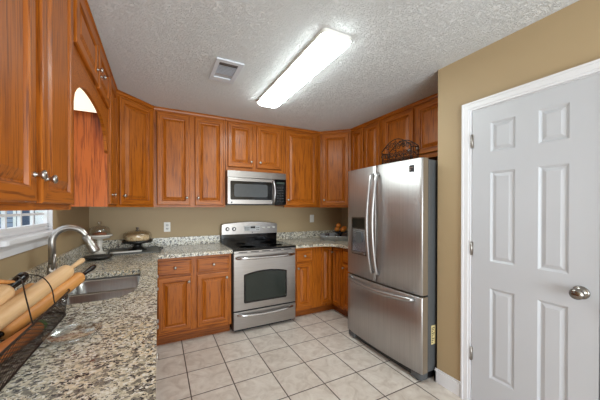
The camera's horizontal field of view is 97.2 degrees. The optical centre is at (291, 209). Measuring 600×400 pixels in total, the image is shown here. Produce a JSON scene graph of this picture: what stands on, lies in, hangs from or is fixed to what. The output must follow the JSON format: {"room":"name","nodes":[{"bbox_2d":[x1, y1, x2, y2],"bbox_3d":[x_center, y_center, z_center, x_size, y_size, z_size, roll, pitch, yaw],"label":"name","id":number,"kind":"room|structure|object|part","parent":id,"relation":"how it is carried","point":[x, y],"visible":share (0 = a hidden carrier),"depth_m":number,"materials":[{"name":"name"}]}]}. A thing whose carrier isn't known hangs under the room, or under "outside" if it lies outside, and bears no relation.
{"room":"kitchen","nodes":[
{"label":"kitchen","id":0,"kind":"room"},
{"bbox_2d":[0,207,88,279],"bbox_3d":[-0.890,0.141,0.209,0.090,2.440,5.772,0,0,-27],"label":"wall","id":1,"kind":"structure","parent":0,"point":[11,266],"depth_m":1.93,"materials":[{"name":"beige paint"}]},
{"bbox_2d":[0,210,54,258],"bbox_3d":[-1.507,-0.243,1.496,0.145,0.930,0.779,0,0,-27],"label":"window","id":2,"kind":"structure","parent":1,"relation":"in","point":[18,239],"depth_m":1.46,"materials":[{"name":"white paint"}]},
{"bbox_3d":[-1.523,-0.279,1.484,0.046,0.833,0.738,0,0,-27],"label":"sash","id":3,"kind":"part","parent":2,"relation":"part of","materials":[{"name":"white paint"}]},
{"bbox_3d":[-1.507,0.150,1.498,0.145,0.025,0.779,0,0,-27],"label":"sill","id":4,"kind":"part","parent":2,"relation":"part of","materials":[{"name":"white paint"}]},
{"bbox_2d":[0,0,73,210],"bbox_3d":[-0.908,-0.540,0.744,0.359,1.082,0.830,0,0,-27],"label":"upper cabinet","id":5,"kind":"object","parent":1,"relation":"attached to","point":[37,55],"visible":1,"depth_m":0.83,"materials":[{"name":"brown wood"}]},
{"bbox_3d":[-0.696,-0.496,0.633,0.019,0.952,0.362,0,0,-27],"label":"door","id":6,"kind":"part","parent":5,"relation":"part of","materials":[{"name":"brown wood"}]},
{"bbox_3d":[-0.744,-0.105,0.786,0.031,0.029,0.029,0,0,-27],"label":"knob","id":7,"kind":"part","parent":5,"relation":"part of","materials":[{"name":"silver metal"}]},
{"bbox_3d":[-0.785,-0.102,0.867,0.031,0.029,0.029,0,0,-27],"label":"knob","id":8,"kind":"part","parent":5,"relation":"part of","materials":[{"name":"silver metal"}]},
{"bbox_3d":[-0.877,-0.498,0.993,0.019,0.952,0.356,0,0,-27],"label":"door","id":9,"kind":"part","parent":5,"relation":"part of","materials":[{"name":"brown wood"}]},
{"bbox_2d":[8,243,88,290],"bbox_3d":[-1.287,0.390,1.130,0.023,0.102,3.770,0,0,-27],"label":"backsplash","id":10,"kind":"structure","parent":1,"relation":"attached to","point":[72,255],"depth_m":1.89,"materials":[{"name":"stone"}]},
{"bbox_2d":[73,0,110,111],"bbox_3d":[-1.310,-0.910,1.541,0.359,0.353,0.953,0,0,-27],"label":"upper cabinet","id":11,"kind":"object","parent":1,"relation":"attached to","point":[88,48],"visible":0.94,"depth_m":1.47,"materials":[{"name":"brown wood"}]},
{"bbox_2d":[74,88,96,112],"bbox_3d":[-1.318,-0.718,1.538,0.240,0.026,0.800,0,0,-27],"label":"light","id":12,"kind":"object","parent":11,"relation":"attached to","point":[82,102],"visible":0.05,"depth_m":1.74,"materials":[{"name":"white plastic"}]},
{"bbox_3d":[-1.089,-0.900,1.412,0.019,0.270,0.483,0,0,-27],"label":"door","id":13,"kind":"part","parent":11,"relation":"part of","materials":[{"name":"brown wood"}]},
{"bbox_3d":[-1.185,-1.071,1.603,0.022,0.032,0.953,0,0,-27],"label":"crown moulding","id":14,"kind":"part","parent":11,"relation":"part of","materials":[{"name":"brown wood"}]},
{"bbox_3d":[-1.303,-0.903,1.838,0.019,0.270,0.390,0,0,-27],"label":"door","id":15,"kind":"part","parent":11,"relation":"part of","materials":[{"name":"brown wood"}]},
{"bbox_2d":[71,69,117,206],"bbox_3d":[-1.616,-0.558,2.153,0.359,1.064,0.412,0,0,-27],"label":"upper cabinet","id":16,"kind":"object","parent":1,"relation":"attached to","point":[95,171],"visible":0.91,"depth_m":1.99,"materials":[{"name":"brown wood"}]},
{"bbox_3d":[-1.547,-0.523,1.958,0.305,0.996,0.002,0,0,-27],"label":"panel","id":17,"kind":"part","parent":16,"relation":"part of","materials":[{"name":"brown wood"}]},
{"bbox_2d":[73,51,107,153],"bbox_3d":[-1.202,-0.580,1.597,0.019,0.303,0.952,0,0,-27],"label":"arched valance","id":18,"kind":"object","parent":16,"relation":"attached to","point":[81,80],"visible":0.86,"depth_m":1.55,"materials":[{"name":"brown wood"}]},
{"bbox_3d":[-1.492,-0.545,2.217,0.019,0.992,0.366,0,0,-27],"label":"door","id":19,"kind":"part","parent":16,"relation":"part of","materials":[{"name":"brown wood"}]},
{"bbox_3d":[-1.492,-1.075,2.214,0.022,0.032,0.409,0,0,-27],"label":"crown moulding","id":20,"kind":"part","parent":16,"relation":"part of","materials":[{"name":"brown wood"}]},
{"bbox_2d":[89,205,341,242],"bbox_3d":[-0.691,0.118,3.607,3.617,2.440,0.120,0,0,-27],"label":"wall","id":21,"kind":"structure","parent":0,"point":[184,221],"depth_m":3.30,"materials":[{"name":"beige paint"}]},
{"bbox_2d":[116,90,154,206],"bbox_3d":[-1.723,-0.562,2.664,0.624,1.064,0.624,0,0,-27],"label":"upper cabinet","id":22,"kind":"object","parent":21,"relation":"attached to","point":[134,115],"visible":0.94,"depth_m":2.56,"materials":[{"name":"brown wood"}]},
{"bbox_3d":[-1.514,-1.077,2.591,0.022,0.032,0.421,0,0,18],"label":"crown moulding","id":23,"kind":"part","parent":22,"relation":"part of","materials":[{"name":"brown wood"}]},
{"bbox_2d":[94,235,219,249],"bbox_3d":[-1.516,0.376,3.111,1.341,0.102,0.023,0,0,-27],"label":"backsplash","id":24,"kind":"structure","parent":21,"relation":"attached to","point":[189,240],"depth_m":3.14,"materials":[{"name":"stone"}]},
{"bbox_2d":[164,222,169,231],"bbox_3d":[-1.474,0.201,3.141,0.070,0.114,0.009,0,0,-27],"label":"power outlet","id":25,"kind":"object","parent":21,"relation":"attached to","point":[166,224],"visible":1,"depth_m":3.14,"materials":[{"name":"white plastic"}]},
{"bbox_2d":[153,106,225,206],"bbox_3d":[-1.179,-0.565,3.086,0.759,1.064,0.359,0,0,-27],"label":"upper cabinet","id":26,"kind":"object","parent":21,"relation":"attached to","point":[188,147],"visible":0.98,"depth_m":2.94,"materials":[{"name":"brown wood"}]},
{"bbox_3d":[-1.278,-0.549,2.881,0.328,0.992,0.019,0,0,-27],"label":"door","id":27,"kind":"part","parent":26,"relation":"part of","materials":[{"name":"brown wood"}]},
{"bbox_3d":[-1.117,-1.080,2.958,0.759,0.032,0.022,0,0,-27],"label":"crown moulding","id":28,"kind":"part","parent":26,"relation":"part of","materials":[{"name":"brown wood"}]},
{"bbox_3d":[-0.940,-0.550,3.051,0.323,0.992,0.019,0,0,-27],"label":"door","id":29,"kind":"part","parent":26,"relation":"part of","materials":[{"name":"brown wood"}]},
{"bbox_2d":[225,117,283,173],"bbox_3d":[-0.497,-0.786,3.427,0.759,0.626,0.359,0,0,-27],"label":"upper cabinet","id":30,"kind":"object","parent":21,"relation":"attached to","point":[252,146],"visible":0.99,"depth_m":3.30,"materials":[{"name":"brown wood"}]},
{"bbox_3d":[-0.616,-0.784,3.212,0.309,0.526,0.019,0,0,-27],"label":"door","id":31,"kind":"part","parent":30,"relation":"part of","materials":[{"name":"brown wood"}]},
{"bbox_3d":[-0.435,-1.082,3.301,0.759,0.032,0.022,0,0,-27],"label":"crown moulding","id":32,"kind":"part","parent":30,"relation":"part of","materials":[{"name":"brown wood"}]},
{"bbox_2d":[225,170,285,204],"bbox_3d":[-0.478,-0.266,3.389,0.758,0.407,0.449,0,0,-27],"label":"microwave","id":33,"kind":"object","parent":30,"relation":"attached to","point":[241,187],"visible":1,"depth_m":3.22,"materials":[{"name":"silver metal"}]},
{"bbox_3d":[-0.484,-0.227,3.220,0.595,0.314,0.032,0,0,-27],"label":"door","id":34,"kind":"part","parent":33,"relation":"part of","materials":[{"name":"silver metal"}]},
{"bbox_3d":[-0.214,-0.226,3.307,0.033,0.314,0.067,0,1,-39],"label":"handle","id":35,"kind":"part","parent":33,"relation":"part of","materials":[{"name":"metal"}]},
{"bbox_3d":[-0.145,-0.228,3.393,0.162,0.314,0.032,0,0,-27],"label":"control panel","id":36,"kind":"part","parent":33,"relation":"part of","materials":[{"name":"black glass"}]},
{"bbox_3d":[-0.281,-0.786,3.381,0.337,0.526,0.019,0,0,-27],"label":"door","id":37,"kind":"part","parent":30,"relation":"part of","materials":[{"name":"brown wood"}]},
{"bbox_2d":[275,126,319,206],"bbox_3d":[0.099,-0.569,3.728,0.568,1.064,0.359,0,0,-27],"label":"upper cabinet","id":38,"kind":"object","parent":21,"relation":"attached to","point":[301,146],"visible":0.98,"depth_m":3.59,"materials":[{"name":"brown wood"}]},
{"bbox_3d":[0.141,-0.554,3.594,0.475,0.992,0.019,0,0,-27],"label":"door","id":39,"kind":"part","parent":38,"relation":"part of","materials":[{"name":"brown wood"}]},
{"bbox_3d":[0.162,-1.084,3.600,0.568,0.032,0.022,0,0,-27],"label":"crown moulding","id":40,"kind":"part","parent":38,"relation":"part of","materials":[{"name":"brown wood"}]},
{"bbox_2d":[276,230,334,239],"bbox_3d":[0.285,0.370,4.016,1.153,0.102,0.023,0,0,-27],"label":"backsplash","id":41,"kind":"structure","parent":21,"relation":"attached to","point":[301,234],"depth_m":3.93,"materials":[{"name":"stone"}]},
{"bbox_2d":[320,129,350,206],"bbox_3d":[0.678,-0.570,3.870,0.624,1.064,0.624,0,0,-27],"label":"upper cabinet","id":42,"kind":"object","parent":21,"relation":"attached to","point":[335,145],"visible":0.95,"depth_m":3.65,"materials":[{"name":"brown wood"}]},
{"bbox_3d":[0.609,-1.085,3.658,0.421,0.032,0.022,0,0,18],"label":"crown moulding","id":43,"kind":"part","parent":42,"relation":"part of","materials":[{"name":"brown wood"}]},
{"bbox_2d":[156,309,462,399],"bbox_3d":[0.598,1.395,1.050,3.617,0.080,5.922,0,0,-27],"label":"floor","id":44,"kind":"structure","parent":0,"point":[314,356],"depth_m":2.23,"materials":[{"name":"tile"}]},
{"bbox_2d":[157,253,230,345],"bbox_3d":[-1.116,0.904,2.961,0.756,0.877,0.655,0,0,-27],"label":"base cabinet","id":45,"kind":"object","parent":44,"relation":"on","point":[194,292],"visible":0.98,"depth_m":2.71,"materials":[{"name":"brown wood"}]},
{"bbox_3d":[-1.151,0.570,2.620,0.308,0.140,0.019,0,0,-27],"label":"drawer","id":46,"kind":"part","parent":45,"relation":"part of","materials":[{"name":"brown wood"}]},
{"bbox_3d":[-1.151,0.937,2.623,0.308,0.545,0.019,0,0,-27],"label":"door","id":47,"kind":"part","parent":45,"relation":"part of","materials":[{"name":"brown wood"}]},
{"bbox_3d":[-0.821,0.569,2.786,0.328,0.140,0.019,0,0,-27],"label":"drawer","id":48,"kind":"part","parent":45,"relation":"part of","materials":[{"name":"brown wood"}]},
{"bbox_3d":[-0.821,0.936,2.789,0.328,0.545,0.019,0,0,-27],"label":"door","id":49,"kind":"part","parent":45,"relation":"part of","materials":[{"name":"brown wood"}]},
{"bbox_2d":[221,222,295,331],"bbox_3d":[-0.413,0.749,3.267,0.760,1.182,0.704,0,0,-27],"label":"range","id":50,"kind":"object","parent":44,"relation":"on","point":[262,266],"visible":0.99,"depth_m":3.03,"materials":[{"name":"silver metal"}]},
{"bbox_3d":[-0.553,0.235,3.543,0.760,0.157,0.078,0,0,-27],"label":"control panel","id":51,"kind":"part","parent":50,"relation":"part of","materials":[{"name":"silver metal"}]},
{"bbox_2d":[221,240,295,251],"bbox_3d":[-0.416,0.433,3.271,0.760,0.024,0.600,0,0,-27],"label":"cooktop","id":52,"kind":"object","parent":50,"relation":"in","point":[236,245],"depth_m":3.15,"materials":[{"name":"black glass"}]},
{"bbox_3d":[-0.287,1.207,3.021,0.748,0.190,0.018,0,0,-27],"label":"storage drawer","id":53,"kind":"part","parent":50,"relation":"part of","materials":[{"name":"silver metal"}]},
{"bbox_3d":[-0.287,0.785,3.018,0.748,0.623,0.018,0,0,-27],"label":"oven door","id":54,"kind":"part","parent":50,"relation":"part of","materials":[{"name":"silver metal"}]},
{"bbox_3d":[-0.275,1.151,2.996,0.678,0.046,0.050,0,0,-27],"label":"handle","id":55,"kind":"part","parent":50,"relation":"part of","materials":[{"name":"metal"}]},
{"bbox_3d":[-0.271,0.523,2.983,0.721,0.037,0.070,0,0,-27],"label":"handle","id":56,"kind":"part","parent":50,"relation":"part of","materials":[{"name":"metal"}]},
{"bbox_3d":[-0.286,0.849,3.010,0.520,0.350,0.006,0,0,-27],"label":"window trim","id":57,"kind":"part","parent":50,"relation":"part of","materials":[{"name":"black glass"}]},
{"bbox_2d":[295,247,312,316],"bbox_3d":[0.030,0.900,3.537,0.260,0.877,0.655,0,0,-27],"label":"base cabinet","id":58,"kind":"object","parent":44,"relation":"on","point":[303,256],"visible":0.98,"depth_m":3.28,"materials":[{"name":"brown wood"}]},
{"bbox_3d":[0.160,0.565,3.279,0.221,0.140,0.019,0,0,-27],"label":"drawer","id":59,"kind":"part","parent":58,"relation":"part of","materials":[{"name":"brown wood"}]},
{"bbox_3d":[0.160,0.933,3.281,0.221,0.545,0.019,0,0,-27],"label":"door","id":60,"kind":"part","parent":58,"relation":"part of","materials":[{"name":"brown wood"}]},
{"bbox_2d":[310,247,346,315],"bbox_3d":[0.592,0.899,3.730,0.913,0.877,0.814,0,0,-27],"label":"base cabinet","id":61,"kind":"object","parent":44,"relation":"on","point":[327,261],"visible":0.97,"depth_m":3.40,"materials":[{"name":"brown wood"}]},
{"bbox_2d":[278,237,347,248],"bbox_3d":[0.561,0.442,3.496,1.178,0.035,1.202,0,0,-27],"label":"countertop","id":62,"kind":"structure","parent":61,"relation":"on","point":[301,242],"depth_m":3.46,"materials":[{"name":"stone"}]},
{"bbox_2d":[319,233,347,240],"bbox_3d":[0.665,0.389,3.840,0.554,0.066,0.528,0,0,-27],"label":"serving tray","id":63,"kind":"object","parent":62,"relation":"on","point":[324,236],"visible":0.71,"depth_m":3.66,"materials":[{"name":"metal"}]},
{"bbox_2d":[333,230,347,235],"bbox_3d":[0.726,0.364,3.904,0.250,0.104,0.250,0,0,-27],"label":"fruit bowl","id":64,"kind":"object","parent":63,"relation":"on","point":[339,232],"visible":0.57,"depth_m":3.85,"materials":[{"name":"ceramic"}]},
{"bbox_3d":[0.457,0.844,3.430,0.160,0.720,0.019,0,0,-27],"label":"door","id":65,"kind":"part","parent":61,"relation":"part of","materials":[{"name":"brown wood"}]},
{"bbox_3d":[0.579,0.844,3.392,0.019,0.720,0.150,0,0,-27],"label":"door","id":66,"kind":"part","parent":61,"relation":"part of","materials":[{"name":"brown wood"}]},
{"bbox_2d":[341,248,349,316],"bbox_3d":[0.977,0.902,3.251,0.655,0.877,0.383,0,0,-27],"label":"base cabinet","id":67,"kind":"object","parent":44,"relation":"on","point":[345,251],"visible":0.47,"depth_m":3.23,"materials":[{"name":"brown wood"}]},
{"bbox_3d":[0.720,0.566,3.120,0.019,0.140,0.340,0,0,-27],"label":"drawer","id":68,"kind":"part","parent":67,"relation":"part of","materials":[{"name":"brown wood"}]},
{"bbox_3d":[0.720,0.934,3.123,0.019,0.545,0.340,0,0,-27],"label":"door","id":69,"kind":"part","parent":67,"relation":"part of","materials":[{"name":"brown wood"}]},
{"bbox_2d":[348,157,437,380],"bbox_3d":[1.114,0.467,2.590,0.927,1.755,0.901,0,0,-27],"label":"refrigerator","id":70,"kind":"object","parent":44,"relation":"on","point":[393,207],"visible":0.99,"depth_m":2.23,"materials":[{"name":"grey metal"}]},
{"bbox_3d":[0.675,0.131,2.628,0.005,0.097,0.205,0,0,-27],"label":"dispenser panel","id":71,"kind":"part","parent":70,"relation":"part of","materials":[{"name":"black glass"}]},
{"bbox_3d":[0.721,0.125,2.650,0.095,1.072,0.433,0,0,-27],"label":"door","id":72,"kind":"part","parent":70,"relation":"part of","materials":[{"name":"silver metal"}]},
{"bbox_3d":[0.723,0.126,2.446,0.100,0.940,0.030,0,0,-27],"label":"handle","id":73,"kind":"part","parent":70,"relation":"part of","materials":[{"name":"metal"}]},
{"bbox_3d":[0.754,0.127,2.383,0.100,0.940,0.030,0,0,-27],"label":"handle","id":74,"kind":"part","parent":70,"relation":"part of","materials":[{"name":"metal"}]},
{"bbox_3d":[0.764,0.716,2.417,0.088,0.057,0.787,0,0,-27],"label":"handle","id":75,"kind":"part","parent":70,"relation":"part of","materials":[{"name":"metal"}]},
{"bbox_3d":[0.825,0.976,2.449,0.095,0.595,0.896,0,0,-27],"label":"freezer drawer","id":76,"kind":"part","parent":70,"relation":"part of","materials":[{"name":"silver metal"}]},
{"bbox_2d":[381,138,419,163],"bbox_3d":[1.004,-0.529,2.454,0.109,0.251,0.379,0,0,-27],"label":"wire basket","id":77,"kind":"object","parent":70,"relation":"on","point":[410,155],"visible":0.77,"depth_m":2.43,"materials":[{"name":"brown metal"}]},
{"bbox_3d":[1.081,-0.481,2.301,0.108,0.146,0.036,0,0,-27],"label":"panel","id":78,"kind":"part","parent":77,"relation":"part of","materials":[{"name":"brown metal"}]},
{"bbox_3d":[0.923,0.128,2.247,0.095,1.072,0.457,0,0,-27],"label":"door","id":79,"kind":"part","parent":70,"relation":"part of","materials":[{"name":"silver metal"}]},
{"bbox_2d":[87,0,578,131],"bbox_3d":[0.598,-1.125,1.033,3.617,0.080,5.922,0,0,-27],"label":"ceiling","id":80,"kind":"structure","parent":0,"point":[159,53],"depth_m":1.74,"materials":[{"name":"white paint"}]},
{"bbox_2d":[209,57,243,83],"bbox_3d":[-0.516,-1.085,2.078,0.200,0.011,0.340,0,0,-27],"label":"ceiling vent","id":81,"kind":"object","parent":80,"relation":"in","point":[223,70],"visible":1,"depth_m":2.06,"materials":[{"name":"grey paint"}]},
{"bbox_3d":[-0.467,-1.083,1.973,0.134,0.009,0.035,0,0,-27],"label":"damper plate","id":82,"kind":"part","parent":81,"relation":"part of","materials":[{"name":"grey paint"}]},
{"bbox_2d":[257,28,350,107],"bbox_3d":[0.020,-1.066,2.157,0.220,0.051,1.214,0,0,-27],"label":"ceiling light","id":83,"kind":"object","parent":80,"relation":"attached to","point":[328,43],"visible":1,"depth_m":1.90,"materials":[{"name":"white plastic"}]},
{"bbox_2d":[342,207,347,229],"bbox_3d":[1.351,0.119,3.370,0.120,2.440,2.137,0,0,-27],"label":"wall","id":84,"kind":"structure","parent":0,"point":[344,209],"depth_m":4.21,"materials":[{"name":"beige paint"}]},
{"bbox_2d":[350,116,381,170],"bbox_3d":[1.068,-0.567,3.423,0.330,1.064,0.553,0,0,-27],"label":"upper cabinet","id":85,"kind":"object","parent":84,"relation":"attached to","point":[366,138],"visible":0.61,"depth_m":3.31,"materials":[{"name":"brown wood"}]},
{"bbox_3d":[0.868,-0.553,3.481,0.019,0.992,0.228,0,0,-27],"label":"door","id":86,"kind":"part","parent":85,"relation":"part of","materials":[{"name":"brown wood"}]},
{"bbox_3d":[0.931,-1.082,3.350,0.022,0.032,0.553,0,0,-27],"label":"crown moulding","id":87,"kind":"part","parent":85,"relation":"part of","materials":[{"name":"brown wood"}]},
{"bbox_3d":[0.987,-0.552,3.244,0.019,0.992,0.258,0,0,-27],"label":"door","id":88,"kind":"part","parent":85,"relation":"part of","materials":[{"name":"brown wood"}]},
{"bbox_2d":[381,93,437,162],"bbox_3d":[1.396,-0.803,2.736,0.359,0.582,0.960,0,0,-27],"label":"upper cabinet","id":89,"kind":"object","parent":84,"relation":"attached to","point":[417,122],"visible":0.44,"depth_m":2.71,"materials":[{"name":"brown wood"}]},
{"bbox_3d":[1.162,-0.801,2.893,0.019,0.488,0.405,0,0,-27],"label":"door","id":90,"kind":"part","parent":89,"relation":"part of","materials":[{"name":"brown wood"}]},
{"bbox_3d":[1.272,-1.078,2.672,0.022,0.032,0.960,0,0,-27],"label":"crown moulding","id":91,"kind":"part","parent":89,"relation":"part of","materials":[{"name":"brown wood"}]},
{"bbox_3d":[1.371,-0.798,2.476,0.019,0.488,0.460,0,0,-27],"label":"door","id":92,"kind":"part","parent":89,"relation":"part of","materials":[{"name":"brown wood"}]},
{"bbox_2d":[437,0,599,381],"bbox_3d":[2.331,0.138,0.632,0.827,2.440,3.635,0,0,-27],"label":"wall","id":93,"kind":"structure","parent":0,"point":[569,37],"depth_m":1.87,"materials":[{"name":"beige paint"}]},
{"bbox_2d":[434,367,460,396],"bbox_3d":[1.205,1.296,2.011,0.074,0.105,0.198,0,0,-27],"label":"baseboard","id":94,"kind":"structure","parent":93,"relation":"attached to","point":[445,380],"depth_m":1.99,"materials":[{"name":"white paint"}]},
{"bbox_2d":[460,59,599,399],"bbox_3d":[1.440,0.305,1.592,0.144,2.094,0.732,0,0,-27],"label":"trim","id":95,"kind":"structure","parent":93,"relation":"attached to","point":[591,68],"depth_m":1.85,"materials":[{"name":"white paint"}]},
{"bbox_2d":[470,73,599,399],"bbox_3d":[1.370,0.334,1.568,0.110,2.020,0.604,0,0,-27],"label":"door","id":96,"kind":"structure","parent":93,"relation":"in","point":[535,243],"depth_m":1.52,"materials":[{"name":"white paint"}]},
{"bbox_3d":[1.462,0.425,1.347,0.075,0.068,0.068,0,0,-27],"label":"knob","id":97,"kind":"part","parent":96,"relation":"part of","materials":[{"name":"silver metal"}]},
{"bbox_3d":[-0.337,0.924,-0.051,0.655,0.877,0.798,0,0,-27],"label":"base cabinet","id":98,"kind":"object","parent":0,"visible":0},
{"bbox_2d":[0,243,232,399],"bbox_3d":[-0.687,0.456,1.432,1.366,0.035,3.770,0,0,-27],"label":"countertop","id":99,"kind":"structure","parent":98,"relation":"on","point":[118,362],"depth_m":0.85,"materials":[{"name":"stone"}]},
{"bbox_2d":[0,274,69,391],"bbox_3d":[-0.930,0.324,0.794,0.289,0.236,0.697,0,0,-27],"label":"wire basket","id":100,"kind":"object","parent":99,"relation":"on","point":[60,311],"visible":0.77,"depth_m":0.81,"materials":[{"name":"brown metal"}]},
{"bbox_2d":[0,272,28,305],"bbox_3d":[-0.997,0.331,0.834,0.068,0.184,0.405,0,0,-11],"label":"rolling pin","id":101,"kind":"object","parent":100,"relation":"in","point":[7,291],"visible":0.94,"depth_m":0.93,"materials":[{"name":"brown wood"}]},
{"bbox_3d":[-1.026,0.268,0.987,0.038,0.038,0.094,0,22,-11],"label":"handle","id":102,"kind":"part","parent":101,"relation":"part of","materials":[{"name":"black paint"}]},
{"bbox_2d":[0,320,47,362],"bbox_3d":[-0.851,0.412,0.806,0.049,0.049,0.328,0,-1,-18],"label":"rolling pin","id":103,"kind":"object","parent":100,"relation":"in","point":[5,343],"visible":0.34,"depth_m":0.81,"materials":[{"name":"brown wood"}]},
{"bbox_2d":[14,279,40,296],"bbox_3d":[-1.048,0.345,0.977,0.048,0.087,0.444,0,0,-15],"label":"rolling pin","id":104,"kind":"object","parent":100,"relation":"in","point":[26,286],"visible":0.1,"depth_m":1.04,"materials":[{"name":"orange wood"}]},
{"bbox_2d":[0,258,84,330],"bbox_3d":[-0.976,0.318,1.006,0.064,0.160,0.634,0,0,-11],"label":"rolling pin","id":105,"kind":"object","parent":100,"relation":"in","point":[15,307],"visible":1,"depth_m":0.98,"materials":[{"name":"brown wood"}]},
{"bbox_3d":[-1.023,0.259,1.258,0.025,0.025,0.124,0,13,-11],"label":"handle","id":106,"kind":"part","parent":105,"relation":"part of","materials":[{"name":"brown wood"}]},
{"bbox_2d":[0,265,95,339],"bbox_3d":[-0.971,0.359,1.054,0.058,0.158,0.620,0,0,-7],"label":"rolling pin","id":107,"kind":"object","parent":100,"relation":"in","point":[78,278],"visible":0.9,"depth_m":1.01,"materials":[{"name":"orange wood"}]},
{"bbox_3d":[-1.002,0.301,1.304,0.025,0.025,0.120,0,13,-7],"label":"handle","id":108,"kind":"part","parent":107,"relation":"part of","materials":[{"name":"black paint"}]},
{"bbox_2d":[42,321,102,345],"bbox_3d":[-0.750,0.430,0.913,0.162,0.025,0.162,0,0,-27],"label":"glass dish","id":109,"kind":"object","parent":99,"relation":"on","point":[89,321],"visible":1,"depth_m":0.87,"materials":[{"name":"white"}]},
{"bbox_2d":[47,225,99,274],"bbox_3d":[-1.317,0.263,1.597,0.262,0.349,0.088,0,0,-27],"label":"faucet","id":110,"kind":"object","parent":99,"relation":"on","point":[92,247],"visible":0.87,"depth_m":1.57,"materials":[{"name":"silver metal"}]},
{"bbox_3d":[-1.388,0.307,1.534,0.050,0.110,0.031,0,0,34],"label":"lever handle","id":111,"kind":"part","parent":110,"relation":"part of","materials":[{"name":"silver metal"}]},
{"bbox_3d":[-1.342,0.208,1.599,0.197,0.239,0.036,0,0,-27],"label":"spout","id":112,"kind":"part","parent":110,"relation":"part of","materials":[{"name":"silver metal"}]},
{"bbox_2d":[55,274,140,305],"bbox_3d":[-1.119,0.570,1.565,0.422,0.186,0.715,0,0,-27],"label":"sink","id":113,"kind":"object","parent":99,"relation":"in","point":[95,289],"visible":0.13,"depth_m":1.80,"materials":[{"name":"metal"}]},
{"bbox_3d":[-1.041,0.575,1.411,0.378,0.178,0.321,0,0,-27],"label":"bowl","id":114,"kind":"part","parent":113,"relation":"part of","materials":[{"name":"metal"}]},
{"bbox_3d":[-1.196,0.573,1.718,0.378,0.178,0.326,0,0,-27],"label":"bowl","id":115,"kind":"part","parent":113,"relation":"part of","materials":[{"name":"metal"}]},
{"bbox_2d":[82,254,113,260],"bbox_3d":[-1.708,0.420,2.345,0.230,0.024,0.229,0,0,-27],"label":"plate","id":116,"kind":"object","parent":99,"relation":"on","point":[97,256],"visible":0.96,"depth_m":2.37,"materials":[{"name":"black ceramic"}]},
{"bbox_2d":[89,234,112,253],"bbox_3d":[-1.903,0.337,2.627,0.216,0.188,0.216,0,0,-27],"label":"cake stand","id":117,"kind":"object","parent":99,"relation":"on","point":[99,238],"visible":0.8,"depth_m":2.60,"materials":[{"name":"white ceramic"}]},
{"bbox_2d":[92,232,106,234],"bbox_3d":[-1.903,0.234,2.627,0.120,0.030,0.120,0,0,-27],"label":"pastry","id":118,"kind":"object","parent":117,"relation":"on","point":[95,233],"visible":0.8,"depth_m":2.60,"materials":[{"name":"brown food"}]},
{"bbox_2d":[107,246,162,255],"bbox_3d":[-1.622,0.417,2.772,0.500,0.025,0.417,0,0,-31],"label":"serving tray","id":119,"kind":"object","parent":99,"relation":"on","point":[151,249],"visible":0.72,"depth_m":2.77,"materials":[{"name":"metal"}]},
{"bbox_2d":[110,250,141,253],"bbox_3d":[-1.645,0.418,2.638,0.275,0.012,0.057,0,0,-32],"label":"folded towel","id":120,"kind":"object","parent":119,"relation":"on","point":[133,250],"visible":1,"depth_m":2.63,"materials":[{"name":"white fabric"}]},
{"bbox_2d":[122,238,152,250],"bbox_3d":[-1.649,0.371,2.839,0.290,0.104,0.290,0,0,-27],"label":"cake plate","id":121,"kind":"object","parent":119,"relation":"on","point":[137,244],"visible":0.82,"depth_m":2.78,"materials":[{"name":"grey metal"}]},
{"bbox_2d":[125,234,148,240],"bbox_3d":[-1.649,0.295,2.839,0.224,0.071,0.224,0,0,-27],"label":"cake","id":122,"kind":"object","parent":121,"relation":"on","point":[132,237],"visible":0.92,"depth_m":2.76,"materials":[{"name":"beige food"}]},
{"label":"outside","id":123,"kind":"structure","parent":0,"visible":0},
{"bbox_3d":[-16.462,1.823,-1.544,29.183,0.100,40.000,0,0,-27],"label":"ground","id":124,"kind":"structure","parent":123,"visible":0},
{"bbox_2d":[0,210,34,227],"bbox_3d":[-12.316,-0.498,8.917,14.800,4.400,3.800,0,0,-27],"label":"house","id":125,"kind":"structure","parent":124,"relation":"on","point":[11,221],"depth_m":8.78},
{"bbox_3d":[-8.714,0.001,8.990,0.940,1.240,0.010,0,0,-27],"label":"pane","id":126,"kind":"part","parent":125,"relation":"part of","materials":[{"name":"glass"}]}
]}

